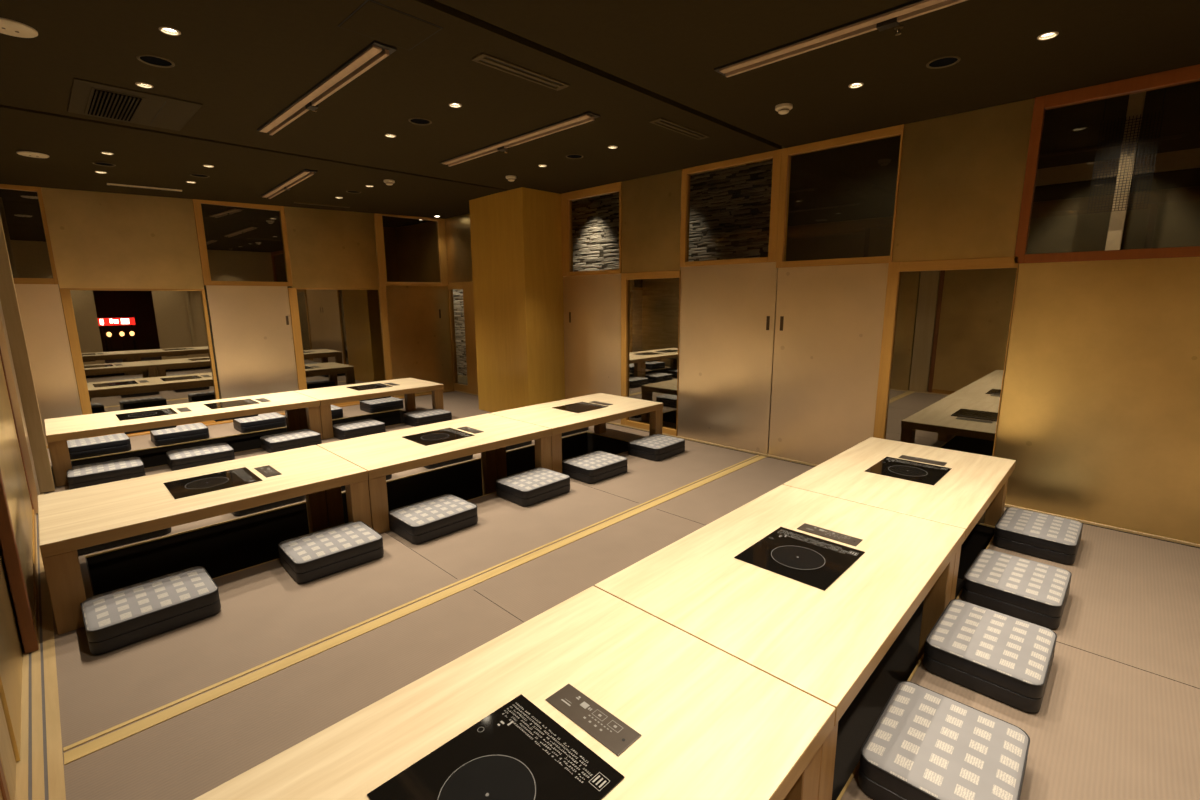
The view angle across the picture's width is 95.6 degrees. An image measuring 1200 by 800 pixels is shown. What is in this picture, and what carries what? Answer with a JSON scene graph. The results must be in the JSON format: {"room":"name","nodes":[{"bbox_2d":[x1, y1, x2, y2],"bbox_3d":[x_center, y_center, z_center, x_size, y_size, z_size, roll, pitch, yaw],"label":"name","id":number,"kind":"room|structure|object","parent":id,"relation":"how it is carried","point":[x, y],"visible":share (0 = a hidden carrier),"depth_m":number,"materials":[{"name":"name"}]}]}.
{"room":"japanese restaurant","nodes":[
{"label":"japanese restaurant","id":0,"kind":"room"},
{"bbox_2d":[0,545,22,761],"bbox_3d":[-2.627,-0.241,1.969,8.330,2.571,0.386,10,15,43],"label":"wall","id":1,"kind":"structure","parent":0,"point":[11,645],"depth_m":1.86,"materials":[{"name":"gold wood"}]},
{"bbox_2d":[0,759,9,799],"bbox_3d":[-0.883,0.094,0.544,2.090,2.415,0.042,10,15,43],"label":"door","id":2,"kind":"structure","parent":1,"relation":"in","point":[4,794],"depth_m":1.44,"materials":[{"name":"brown wood"}]},
{"bbox_2d":[0,697,15,799],"bbox_3d":[-1.728,-0.051,1.348,0.240,2.415,0.046,10,15,43],"label":"trim","id":3,"kind":"structure","parent":1,"relation":"attached to","point":[7,757],"depth_m":1.56,"materials":[{"name":"brown wood"}]},
{"bbox_2d":[0,348,38,653],"bbox_3d":[-3.042,-0.293,2.679,2.050,2.415,0.039,10,15,43],"label":"door","id":4,"kind":"structure","parent":1,"relation":"in","point":[17,513],"depth_m":2.45,"materials":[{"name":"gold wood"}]},
{"bbox_2d":[0,215,54,492],"bbox_3d":[-4.190,-0.563,3.792,0.070,2.550,0.210,10,15,43],"label":"trim","id":5,"kind":"structure","parent":1,"relation":"attached to","point":[8,297],"depth_m":3.88,"materials":[{"name":"brown wood"}]},
{"bbox_2d":[28,514,48,799],"bbox_3d":[-2.459,0.994,2.369,8.330,0.001,0.041,10,15,43],"label":"trim","id":6,"kind":"structure","parent":1,"relation":"attached to","point":[39,582],"depth_m":1.89,"materials":[{"name":"brown wood"}]},
{"bbox_2d":[15,493,65,799],"bbox_3d":[-2.588,1.018,2.239,8.330,0.004,0.478,10,15,43],"label":"sliding door track","id":7,"kind":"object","parent":1,"relation":"attached to","point":[56,780],"depth_m":1.85,"materials":[{"name":"brown wood"}]},
{"bbox_2d":[0,301,39,513],"bbox_3d":[-3.991,-0.453,3.560,0.520,2.415,0.130,10,15,43],"label":"wall","id":8,"kind":"structure","parent":0,"point":[4,342],"depth_m":3.56,"materials":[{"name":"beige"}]},
{"bbox_2d":[58,284,291,398],"bbox_3d":[-4.057,-1.132,6.508,0.040,2.675,5.080,10,15,43],"label":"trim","id":9,"kind":"structure","parent":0,"point":[58,284],"depth_m":6.19,"materials":[{"name":"wood"}]},
{"bbox_2d":[0,184,58,283],"bbox_3d":[-5.404,-1.508,4.938,0.062,0.888,0.575,10,15,43],"label":"window","id":10,"kind":"structure","parent":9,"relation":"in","point":[22,209],"depth_m":5.03,"materials":[{"name":"brown wood"}]},
{"bbox_2d":[192,199,292,285],"bbox_3d":[-4.091,-1.796,6.263,0.062,0.941,0.896,10,15,43],"label":"window","id":11,"kind":"structure","parent":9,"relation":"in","point":[240,244],"depth_m":6.24,"materials":[{"name":"brown wood"}]},
{"bbox_2d":[374,213,447,285],"bbox_3d":[-2.658,-2.122,7.706,0.062,0.984,1.054,10,15,43],"label":"window","id":12,"kind":"structure","parent":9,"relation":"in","point":[411,250],"depth_m":7.69,"materials":[{"name":"brown wood"}]},
{"bbox_2d":[14,187,453,445],"bbox_3d":[-3.940,-1.081,6.544,0.030,2.525,4.760,10,15,43],"label":"wall","id":13,"kind":"structure","parent":0,"point":[98,239],"depth_m":5.70,"materials":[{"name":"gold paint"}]},
{"bbox_2d":[59,288,222,437],"bbox_3d":[-4.797,-0.413,5.773,0.062,1.506,1.152,10,15,43],"label":"mirror","id":14,"kind":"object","parent":13,"relation":"in","point":[130,348],"depth_m":5.70,"materials":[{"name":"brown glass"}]},
{"bbox_2d":[47,390,454,447],"bbox_3d":[-3.978,0.178,6.726,0.100,0.018,4.900,10,15,43],"label":"baseboard","id":15,"kind":"structure","parent":13,"relation":"attached to","point":[230,421],"depth_m":6.34,"materials":[{"name":"brown wood"}]},
{"bbox_2d":[206,285,298,420],"bbox_3d":[-4.093,-0.570,6.475,0.033,1.547,0.820,10,15,43],"label":"door","id":16,"kind":"structure","parent":13,"relation":"in","point":[251,326],"depth_m":6.42,"materials":[{"name":"beige wood"}]},
{"bbox_2d":[288,288,386,405],"bbox_3d":[-3.414,-0.694,7.172,0.062,1.526,1.139,10,15,43],"label":"window","id":17,"kind":"structure","parent":13,"relation":"in","point":[338,337],"depth_m":7.12,"materials":[{"name":"brown glass"}]},
{"bbox_2d":[379,285,393,396],"bbox_3d":[-2.989,-0.800,7.599,0.062,1.572,0.082,10,15,43],"label":"trim","id":18,"kind":"structure","parent":13,"relation":"attached to","point":[382,287],"depth_m":7.55,"materials":[{"name":"brown wood"}]},
{"bbox_2d":[0,105,507,218],"bbox_3d":[-3.244,-2.184,5.474,2.402,0.276,5.040,10,15,43],"label":"ceiling","id":19,"kind":"structure","parent":0,"point":[141,157],"depth_m":4.82,"materials":[{"name":"paint"}]},
{"bbox_2d":[16,151,48,157],"bbox_3d":[-4.346,-1.878,4.168,0.176,0.014,0.176,10,15,43],"label":"ceiling speaker","id":20,"kind":"object","parent":19,"relation":"attached to","point":[23,153],"visible":1,"depth_m":4.14,"materials":[{"name":"beige plastic"}]},
{"bbox_2d":[107,183,181,191],"bbox_3d":[-4.390,-2.053,5.254,0.040,0.026,0.564,10,15,43],"label":"air slot","id":21,"kind":"object","parent":19,"relation":"attached to","point":[107,183],"visible":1,"depth_m":5.23,"materials":[{"name":"beige plastic"}]},
{"bbox_2d":[261,169,317,198],"bbox_3d":[-3.119,-2.135,5.415,1.395,0.082,0.107,10,15,43],"label":"ceiling strip","id":22,"kind":"object","parent":19,"relation":"attached to","point":[304,174],"visible":1,"depth_m":5.31,"materials":[{"name":"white metal"}]},
{"bbox_2d":[0,0,781,193],"bbox_3d":[-1.310,-1.926,3.615,2.874,0.120,5.040,10,15,43],"label":"ceiling","id":23,"kind":"structure","parent":0,"point":[245,61],"depth_m":3.09,"materials":[{"name":"paint"}]},
{"bbox_2d":[0,17,37,37],"bbox_3d":[-2.566,-1.615,2.362,0.176,0.014,0.176,10,15,43],"label":"ceiling speaker","id":24,"kind":"object","parent":23,"relation":"attached to","point":[7,26],"visible":1,"depth_m":2.36,"materials":[{"name":"beige plastic"}]},
{"bbox_2d":[67,78,202,130],"bbox_3d":[-2.879,-1.798,3.358,0.740,0.018,0.570,10,15,43],"label":"air conditioner","id":25,"kind":"object","parent":23,"relation":"attached to","point":[90,98],"visible":1,"depth_m":3.30,"materials":[{"name":"paint"}]},
{"bbox_2d":[136,54,174,67],"bbox_3d":[-2.214,-1.729,2.703,0.150,0.090,0.150,10,15,43],"label":"recessed light","id":26,"kind":"object","parent":23,"relation":"in","point":[152,60],"visible":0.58,"depth_m":2.75,"materials":[{"name":"black metal"}]},
{"bbox_2d":[257,40,396,134],"bbox_3d":[-1.682,-1.767,3.195,1.890,0.034,0.107,10,15,43],"label":"ceiling strip","id":27,"kind":"object","parent":23,"relation":"attached to","point":[375,52],"visible":1,"depth_m":2.97,"materials":[{"name":"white metal"}]},
{"bbox_2d":[338,0,442,49],"bbox_3d":[-0.918,-1.635,2.384,0.312,0.004,0.332,10,15,43],"label":"ceiling hatch","id":28,"kind":"object","parent":23,"relation":"attached to","point":[375,20],"visible":1,"depth_m":2.37,"materials":[{"name":"paint"}]},
{"bbox_2d":[440,111,599,165],"bbox_3d":[-0.698,-1.951,4.146,1.845,0.034,0.107,10,15,43],"label":"ceiling strip","id":29,"kind":"object","parent":23,"relation":"attached to","point":[588,116],"visible":1,"depth_m":3.98,"materials":[{"name":"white metal"}]},
{"bbox_2d":[471,52,569,90],"bbox_3d":[-0.405,-1.726,2.871,0.102,0.009,0.575,10,15,43],"label":"ceiling vent","id":30,"kind":"object","parent":23,"relation":"in","point":[482,58],"visible":1,"depth_m":2.84,"materials":[{"name":"metal"}]},
{"bbox_2d":[649,118,709,139],"bbox_3d":[0.573,-1.915,3.848,0.102,0.009,0.595,10,15,43],"label":"ceiling vent","id":31,"kind":"object","parent":23,"relation":"in","point":[661,122],"visible":1,"depth_m":3.83,"materials":[{"name":"metal"}]},
{"bbox_2d":[445,214,472,282],"bbox_3d":[-1.718,-2.136,7.544,1.530,0.960,0.030,10,15,43],"label":"wall","id":32,"kind":"structure","parent":0,"point":[458,234],"depth_m":7.82,"materials":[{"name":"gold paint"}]},
{"bbox_2d":[448,282,477,394],"bbox_3d":[-1.715,-0.869,7.792,1.510,1.622,0.062,10,15,43],"label":"window","id":33,"kind":"structure","parent":32,"relation":"in","point":[468,296],"depth_m":7.98,"materials":[{"name":"brown wood"}]},
{"bbox_2d":[458,375,467,384],"bbox_3d":[0.674,0.226,6.590,14.000,0.040,1.230,10,15,43],"label":"floor","id":34,"kind":"structure","parent":0,"point":[462,379],"depth_m":9.75,"materials":[{"name":"paint"}]},
{"bbox_2d":[1105,91,1145,249],"bbox_3d":[3.709,-0.785,3.988,0.080,2.870,0.080,10,15,43],"label":"column","id":35,"kind":"structure","parent":34,"relation":"on","point":[1136,101],"depth_m":3.81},
{"bbox_2d":[453,159,772,375],"bbox_3d":[-1.075,-1.624,8.618,8.250,2.870,0.100,10,15,43],"label":"wall","id":36,"kind":"structure","parent":0,"point":[730,207],"depth_m":6.19,"materials":[{"name":"stone"}]},
{"bbox_2d":[44,391,1199,799],"bbox_3d":[-1.049,0.912,3.906,8.430,0.420,5.040,10,15,43],"label":"floor","id":37,"kind":"structure","parent":0,"point":[1103,728],"depth_m":2.38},
{"bbox_2d":[67,433,131,459],"bbox_3d":[-4.733,0.427,5.125,0.356,0.126,0.444,9,14,42],"label":"floor cushion","id":38,"kind":"object","parent":37,"relation":"on","point":[113,443],"visible":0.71,"depth_m":5.03,"materials":[{"name":"grey fabric"}]},
{"bbox_2d":[67,457,145,489],"bbox_3d":[-3.911,0.575,4.311,0.444,0.126,0.356,-11,15,-43],"label":"floor cushion","id":39,"kind":"object","parent":37,"relation":"on","point":[80,476],"visible":0.85,"depth_m":4.21,"materials":[{"name":"grey fabric"}]},
{"bbox_2d":[77,527,170,554],"bbox_3d":[-2.897,0.761,3.285,0.444,0.126,0.356,-11,15,-44],"label":"floor cushion","id":40,"kind":"object","parent":37,"relation":"on","point":[132,539],"visible":0.03,"depth_m":3.17,"materials":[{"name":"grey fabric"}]},
{"bbox_2d":[80,566,220,654],"bbox_3d":[-1.997,0.916,2.427,0.356,0.126,0.444,10,14,43],"label":"floor cushion","id":41,"kind":"object","parent":37,"relation":"on","point":[128,615],"visible":1,"depth_m":2.34,"materials":[{"name":"grey fabric"}]},
{"bbox_2d":[150,423,209,445],"bbox_3d":[-4.299,0.342,5.564,0.356,0.126,0.444,10,15,44],"label":"floor cushion","id":42,"kind":"object","parent":37,"relation":"on","point":[195,431],"visible":0.87,"depth_m":5.45,"materials":[{"name":"grey fabric"}]},
{"bbox_2d":[44,391,322,486],"bbox_3d":[-3.771,0.482,5.114,0.816,0.813,1.939,10,15,43],"label":"table","id":43,"kind":"object","parent":37,"relation":"on","point":[58,431],"visible":0.81,"depth_m":4.70,"materials":[{"name":"brown wood"}]},
{"bbox_2d":[115,407,191,433],"bbox_3d":[-3.973,0.178,4.862,0.350,0.130,0.502,10,15,43],"label":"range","id":44,"kind":"object","parent":43,"relation":"in","point":[168,411],"visible":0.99,"depth_m":4.79,"materials":[{"name":"black glass"}]},
{"bbox_2d":[124,425,176,433],"bbox_3d":[-4.011,0.217,4.829,0.310,0.066,0.352,10,15,43],"label":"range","id":45,"kind":"object","parent":44,"relation":"in","point":[167,427],"depth_m":4.72,"materials":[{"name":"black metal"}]},
{"bbox_2d":[203,398,269,421],"bbox_3d":[-3.530,0.090,5.318,0.350,0.130,0.502,10,15,43],"label":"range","id":46,"kind":"object","parent":43,"relation":"in","point":[234,403],"visible":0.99,"depth_m":5.25,"materials":[{"name":"black glass"}]},
{"bbox_2d":[214,414,257,421],"bbox_3d":[-3.568,0.129,5.285,0.310,0.066,0.352,10,15,43],"label":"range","id":47,"kind":"object","parent":46,"relation":"in","point":[256,414],"depth_m":5.18,"materials":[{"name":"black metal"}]},
{"bbox_2d":[166,443,234,470],"bbox_3d":[-3.483,0.491,4.746,0.444,0.126,0.356,-10,15,-43],"label":"floor cushion","id":48,"kind":"object","parent":37,"relation":"on","point":[179,459],"visible":0.96,"depth_m":4.64,"materials":[{"name":"grey fabric"}]},
{"bbox_2d":[37,445,371,634],"bbox_3d":[-2.136,0.854,3.078,0.842,0.813,1.355,10,15,43],"label":"table","id":49,"kind":"object","parent":37,"relation":"on","point":[69,521],"visible":0.84,"depth_m":2.75,"materials":[{"name":"brown wood"}]},
{"bbox_2d":[163,465,280,498],"bbox_3d":[-2.098,0.506,3.053,0.350,0.130,0.502,10,15,43],"label":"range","id":50,"kind":"object","parent":49,"relation":"in","point":[182,488],"visible":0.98,"depth_m":3.00,"materials":[{"name":"black glass"}]},
{"bbox_2d":[71,409,407,468],"bbox_3d":[-3.374,0.383,5.673,0.800,0.009,3.080,10,15,43],"label":"trim","id":51,"kind":"structure","parent":37,"relation":"attached to","point":[398,409],"depth_m":5.49,"materials":[{"name":"brown wood"}]},
{"bbox_2d":[233,412,285,432],"bbox_3d":[-3.798,0.244,6.072,0.356,0.126,0.444,10,14,43],"label":"floor cushion","id":52,"kind":"object","parent":37,"relation":"on","point":[266,421],"visible":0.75,"depth_m":5.96,"materials":[{"name":"grey fabric"}]},
{"bbox_2d":[232,495,305,515],"bbox_3d":[-2.362,0.656,3.826,0.356,0.126,0.444,10,14,42],"label":"floor cushion","id":53,"kind":"object","parent":37,"relation":"on","point":[300,498],"visible":0.06,"depth_m":3.69,"materials":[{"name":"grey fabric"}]},
{"bbox_2d":[260,429,321,452],"bbox_3d":[-2.982,0.393,5.253,0.356,0.126,0.444,9,14,42],"label":"floor cushion","id":54,"kind":"object","parent":37,"relation":"on","point":[284,441],"visible":0.94,"depth_m":5.15,"materials":[{"name":"grey fabric"}]},
{"bbox_2d":[278,521,383,583],"bbox_3d":[-1.464,0.812,2.967,0.444,0.126,0.356,-11,15,-44],"label":"floor cushion","id":55,"kind":"object","parent":37,"relation":"on","point":[313,556],"visible":0.99,"depth_m":2.87,"materials":[{"name":"grey fabric"}]},
{"bbox_2d":[331,405,342,418],"bbox_3d":[-3.363,0.159,6.512,0.444,0.126,0.356,-11,15,-44],"label":"floor cushion","id":56,"kind":"object","parent":37,"relation":"on","point":[337,412],"visible":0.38,"depth_m":6.50,"materials":[{"name":"grey fabric"}]},
{"bbox_2d":[85,431,628,578],"bbox_3d":[-1.208,0.658,4.135,0.825,0.009,3.930,10,15,43],"label":"trim","id":57,"kind":"structure","parent":37,"relation":"attached to","point":[587,431],"depth_m":3.58,"materials":[{"name":"brown wood"}]},
{"bbox_2d":[333,419,385,439],"bbox_3d":[-2.535,0.305,5.706,0.356,0.126,0.444,9,14,42],"label":"floor cushion","id":58,"kind":"object","parent":37,"relation":"on","point":[342,431],"visible":0.86,"depth_m":5.59,"materials":[{"name":"grey fabric"}]},
{"bbox_2d":[294,378,443,438],"bbox_3d":[-2.615,0.256,6.286,0.816,0.813,1.376,10,15,43],"label":"table","id":59,"kind":"object","parent":37,"relation":"on","point":[327,396],"visible":0.66,"depth_m":6.02,"materials":[{"name":"brown wood"}]},
{"bbox_2d":[347,383,398,400],"bbox_3d":[-2.606,-0.097,6.289,0.350,0.130,0.502,10,15,43],"label":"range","id":60,"kind":"object","parent":59,"relation":"in","point":[378,385],"visible":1,"depth_m":6.24,"materials":[{"name":"black glass"}]},
{"bbox_2d":[359,396,390,400],"bbox_3d":[-2.644,-0.059,6.256,0.310,0.066,0.352,10,15,43],"label":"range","id":61,"kind":"object","parent":60,"relation":"in","point":[388,396],"depth_m":6.15,"materials":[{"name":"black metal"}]},
{"bbox_2d":[359,397,403,412],"bbox_3d":[-2.831,0.055,7.052,0.356,0.126,0.444,9,14,42],"label":"floor cushion","id":62,"kind":"object","parent":37,"relation":"on","point":[391,403],"visible":0.88,"depth_m":6.93,"materials":[{"name":"grey fabric"}]},
{"bbox_2d":[63,455,765,764],"bbox_3d":[-0.112,0.808,3.284,0.090,0.004,4.495,10,15,43],"label":"trim","id":63,"kind":"structure","parent":37,"relation":"attached to","point":[86,749],"depth_m":2.26,"materials":[{"name":"brown wood"}]},
{"bbox_2d":[403,409,451,426],"bbox_3d":[-1.984,0.197,6.265,0.444,0.126,0.356,-11,15,-44],"label":"floor cushion","id":64,"kind":"object","parent":37,"relation":"on","point":[429,416],"visible":0.83,"depth_m":6.15,"materials":[{"name":"grey fabric"}]},
{"bbox_2d":[388,494,477,543],"bbox_3d":[-1.039,0.729,3.397,0.356,0.126,0.444,10,14,42],"label":"floor cushion","id":65,"kind":"object","parent":37,"relation":"on","point":[421,522],"visible":1,"depth_m":3.30,"materials":[{"name":"grey fabric"}]},
{"bbox_2d":[317,413,551,533],"bbox_3d":[-1.168,0.664,4.060,0.842,0.813,1.421,10,15,43],"label":"table","id":66,"kind":"object","parent":37,"relation":"on","point":[383,454],"visible":0.67,"depth_m":3.81,"materials":[{"name":"brown wood"}]},
{"bbox_2d":[402,426,483,445],"bbox_3d":[-1.143,0.318,4.024,0.350,0.130,0.502,10,15,43],"label":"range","id":67,"kind":"object","parent":66,"relation":"in","point":[447,434],"visible":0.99,"depth_m":3.98,"materials":[{"name":"black glass"}]},
{"bbox_2d":[423,455,472,468],"bbox_3d":[-1.398,0.468,4.803,0.444,0.126,0.356,-11,15,-44],"label":"floor cushion","id":68,"kind":"object","parent":37,"relation":"on","point":[469,457],"visible":0.08,"depth_m":4.67,"materials":[{"name":"grey fabric"}]},
{"bbox_2d":[193,586,834,799],"bbox_3d":[-0.213,1.196,1.192,0.838,0.813,1.414,10,15,43],"label":"table","id":69,"kind":"object","parent":37,"relation":"on","point":[711,724],"visible":0.91,"depth_m":1.31,"materials":[{"name":"brown wood"}]},
{"bbox_2d":[367,684,640,799],"bbox_3d":[-0.172,0.848,1.168,0.350,0.130,0.502,10,15,43],"label":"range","id":70,"kind":"object","parent":69,"relation":"in","point":[517,751],"visible":1,"depth_m":1.18,"materials":[{"name":"black glass"}]},
{"bbox_2d":[469,187,564,412],"bbox_3d":[-0.994,-1.120,6.619,1.030,2.574,0.585,10,15,43],"label":"column","id":71,"kind":"structure","parent":37,"relation":"on","point":[516,238],"depth_m":6.30,"materials":[{"name":"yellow wood"}]},
{"bbox_2d":[496,467,569,506],"bbox_3d":[-0.484,0.620,3.959,0.356,0.126,0.444,9,14,42],"label":"floor cushion","id":72,"kind":"object","parent":37,"relation":"on","point":[533,486],"visible":1,"depth_m":3.85,"materials":[{"name":"grey fabric"}]},
{"bbox_2d":[489,393,662,479],"bbox_3d":[-0.182,0.471,5.058,0.842,0.813,1.404,10,15,43],"label":"table","id":73,"kind":"object","parent":37,"relation":"on","point":[559,421],"visible":0.63,"depth_m":4.82,"materials":[{"name":"brown wood"}]},
{"bbox_2d":[552,401,612,412],"bbox_3d":[-0.143,0.120,5.051,0.350,0.130,0.502,10,15,43],"label":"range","id":74,"kind":"object","parent":73,"relation":"in","point":[579,407],"visible":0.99,"depth_m":5.02,"materials":[{"name":"black glass"}]},
{"bbox_2d":[562,451,627,483],"bbox_3d":[-0.041,0.533,4.409,0.356,0.126,0.444,10,15,44],"label":"floor cushion","id":75,"kind":"object","parent":37,"relation":"on","point":[596,466],"visible":1,"depth_m":4.30,"materials":[{"name":"grey fabric"}]},
{"bbox_2d":[628,434,684,460],"bbox_3d":[0.519,0.424,4.976,0.356,0.126,0.444,9,14,42],"label":"floor cushion","id":76,"kind":"object","parent":37,"relation":"on","point":[655,447],"visible":1,"depth_m":4.86,"materials":[{"name":"grey fabric"}]},
{"bbox_2d":[594,485,965,799],"bbox_3d":[0.781,1.001,2.199,0.838,0.813,1.435,10,15,43],"label":"table","id":77,"kind":"object","parent":37,"relation":"on","point":[826,645],"visible":0.66,"depth_m":1.87,"materials":[{"name":"brown wood"}]},
{"bbox_2d":[734,523,864,590],"bbox_3d":[0.816,0.655,2.162,0.350,0.130,0.502,10,15,43],"label":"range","id":78,"kind":"object","parent":77,"relation":"in","point":[813,561],"visible":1,"depth_m":2.10,"materials":[{"name":"black glass"}]},
{"bbox_2d":[385,480,1199,688],"bbox_3d":[-0.077,0.839,3.124,5.980,0.002,1.432,10,15,43],"label":"trim","id":79,"kind":"structure","parent":37,"relation":"on","point":[570,480],"depth_m":2.48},
{"bbox_2d":[783,437,1015,600],"bbox_3d":[1.763,0.809,3.195,0.838,0.813,1.381,10,15,43],"label":"table","id":80,"kind":"object","parent":37,"relation":"on","point":[976,484],"visible":0.59,"depth_m":2.94,"materials":[{"name":"brown wood"}]},
{"bbox_2d":[865,455,951,484],"bbox_3d":[1.819,0.457,3.188,0.350,0.130,0.502,10,15,43],"label":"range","id":81,"kind":"object","parent":80,"relation":"in","point":[924,473],"visible":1,"depth_m":3.14,"materials":[{"name":"black glass"}]},
{"bbox_2d":[837,522,994,799],"bbox_3d":[0.606,1.051,1.980,0.730,0.009,4.550,10,15,43],"label":"trim","id":82,"kind":"structure","parent":37,"relation":"attached to","point":[959,594],"depth_m":2.02,"materials":[{"name":"brown wood"}]},
{"bbox_2d":[858,681,1029,799],"bbox_3d":[1.013,1.054,1.598,0.356,0.126,0.444,9,14,42],"label":"floor cushion","id":83,"kind":"object","parent":37,"relation":"on","point":[924,743],"visible":1,"depth_m":1.55,"materials":[{"name":"grey fabric"}]},
{"bbox_2d":[923,599,1056,712],"bbox_3d":[1.503,0.958,2.094,0.356,0.126,0.444,10,15,44],"label":"floor cushion","id":84,"kind":"object","parent":37,"relation":"on","point":[1007,659],"visible":1,"depth_m":2.00,"materials":[{"name":"grey fabric"}]},
{"bbox_2d":[962,549,1071,628],"bbox_3d":[1.961,0.868,2.558,0.444,0.126,0.356,-11,15,-44],"label":"floor cushion","id":85,"kind":"object","parent":37,"relation":"on","point":[1024,589],"visible":0.99,"depth_m":2.46,"materials":[{"name":"grey fabric"}]},
{"bbox_2d":[993,507,1082,564],"bbox_3d":[2.508,0.761,3.112,0.356,0.126,0.444,10,15,44],"label":"floor cushion","id":86,"kind":"object","parent":37,"relation":"on","point":[1040,535],"visible":1,"depth_m":3.01,"materials":[{"name":"grey fabric"}]},
{"bbox_2d":[622,170,681,272],"bbox_3d":[0.508,-1.749,5.422,0.760,0.915,0.030,10,15,43],"label":"wall","id":87,"kind":"structure","parent":0,"point":[651,205],"depth_m":5.39,"materials":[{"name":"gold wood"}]},
{"bbox_2d":[561,182,621,275],"bbox_3d":[-0.094,-1.851,6.002,0.924,0.920,0.062,10,15,43],"label":"window","id":88,"kind":"structure","parent":87,"relation":"in","point":[567,198],"depth_m":6.14,"materials":[{"name":"brown wood"}]},
{"bbox_2d":[563,274,620,423],"bbox_3d":[-0.090,-0.594,6.234,0.924,1.637,0.033,10,15,43],"label":"door","id":89,"kind":"structure","parent":87,"relation":"in","point":[592,303],"depth_m":6.18,"materials":[{"name":"beige wood"}]},
{"bbox_2d":[677,262,777,453],"bbox_3d":[1.145,-0.398,5.052,0.988,1.672,0.033,10,15,43],"label":"door","id":90,"kind":"structure","parent":87,"relation":"in","point":[728,312],"depth_m":5.00,"materials":[{"name":"beige wood"}]},
{"bbox_2d":[680,149,781,266],"bbox_3d":[1.137,-1.656,4.825,0.985,0.885,0.062,10,15,43],"label":"window","id":91,"kind":"structure","parent":87,"relation":"in","point":[776,155],"depth_m":4.74,"materials":[{"name":"brown wood"}]},
{"bbox_2d":[435,0,1199,147],"bbox_3d":[0.898,-1.545,1.510,3.162,0.120,5.040,10,15,43],"label":"ceiling","id":92,"kind":"structure","parent":0,"point":[671,49],"depth_m":2.63,"materials":[{"name":"paint"}]},
{"bbox_2d":[775,103,792,114],"bbox_3d":[1.151,-1.818,3.406,0.104,0.044,0.104,10,15,43],"label":"smoke detector","id":93,"kind":"object","parent":92,"relation":"attached to","point":[784,108],"visible":1,"depth_m":3.38,"materials":[{"name":"beige plastic"}]},
{"bbox_2d":[714,0,966,76],"bbox_3d":[1.300,-1.606,2.241,1.860,0.034,0.107,10,15,43],"label":"ceiling strip","id":94,"kind":"object","parent":92,"relation":"attached to","point":[889,18],"visible":1,"depth_m":2.43,"materials":[{"name":"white metal"}]},
{"bbox_2d":[926,56,960,68],"bbox_3d":[1.754,-1.766,2.771,0.150,0.090,0.150,10,15,43],"label":"recessed light","id":95,"kind":"object","parent":92,"relation":"in","point":[942,62],"visible":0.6,"depth_m":2.82,"materials":[{"name":"black metal"}]},
{"bbox_2d":[786,81,1199,260],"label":"transom window","id":96,"kind":"structure","parent":0,"point":[842,199],"depth_m":4.15,"materials":[{"name":"glass"}]},
{"bbox_2d":[621,270,680,435],"bbox_3d":[0.521,-0.492,5.658,0.762,1.642,0.062,10,15,43],"label":"mirror","id":97,"kind":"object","parent":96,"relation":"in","point":[650,301],"depth_m":5.62,"materials":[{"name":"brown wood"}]},
{"bbox_2d":[455,390,1199,547],"bbox_3d":[0.741,0.359,5.611,8.330,0.018,0.074,10,15,43],"label":"baseboard","id":98,"kind":"structure","parent":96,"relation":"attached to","point":[714,444],"depth_m":3.54,"materials":[{"name":"brown wood"}]},
{"bbox_2d":[1036,148,1199,185],"bbox_3d":[4.556,-1.528,3.121,4.090,0.120,0.039,10,15,43],"label":"trim","id":99,"kind":"structure","parent":96,"relation":"attached to","point":[1189,158],"depth_m":3.92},
{"bbox_2d":[892,98,1199,543],"bbox_3d":[2.927,-0.525,3.271,2.205,2.557,0.030,10,15,43],"label":"wall","id":100,"kind":"structure","parent":0,"point":[1099,416],"depth_m":3.35,"materials":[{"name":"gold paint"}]},
{"bbox_2d":[768,263,888,464],"bbox_3d":[1.815,-0.258,4.419,0.859,1.622,0.033,10,15,43],"label":"door","id":101,"kind":"structure","parent":100,"relation":"in","point":[829,320],"depth_m":4.38,"materials":[{"name":"beige wood"}]},
{"bbox_2d":[776,124,904,267],"bbox_3d":[1.812,-1.515,4.186,0.895,0.935,0.062,10,15,43],"label":"window","id":102,"kind":"structure","parent":100,"relation":"in","point":[898,130],"depth_m":4.22,"materials":[{"name":"brown wood"}]},
{"bbox_2d":[873,256,1018,456],"bbox_3d":[2.401,-0.160,3.866,0.765,1.627,0.062,10,15,43],"label":"mirror","id":103,"kind":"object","parent":100,"relation":"in","point":[947,323],"depth_m":3.81,"materials":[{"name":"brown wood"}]},
{"bbox_2d":[1014,64,1199,263],"bbox_3d":[3.183,-1.258,2.882,1.488,0.975,0.062,10,15,43],"label":"window","id":104,"kind":"structure","parent":100,"relation":"in","point":[1190,74],"depth_m":3.17,"materials":[{"name":"brown wood"}]},
{"bbox_3d":[0.657,-2.639,6.053,14.000,0.050,1.230,10,15,43],"label":"ceiling","id":105,"kind":"structure","parent":0,"visible":0},
{"bbox_2d":[1087,87,1166,213],"bbox_3d":[3.627,-1.755,3.741,0.310,0.870,0.006,10,15,43],"label":"screen","id":106,"kind":"object","parent":105,"relation":"hanging from","point":[1151,116],"visible":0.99,"depth_m":3.76,"materials":[{"name":"black metal"}]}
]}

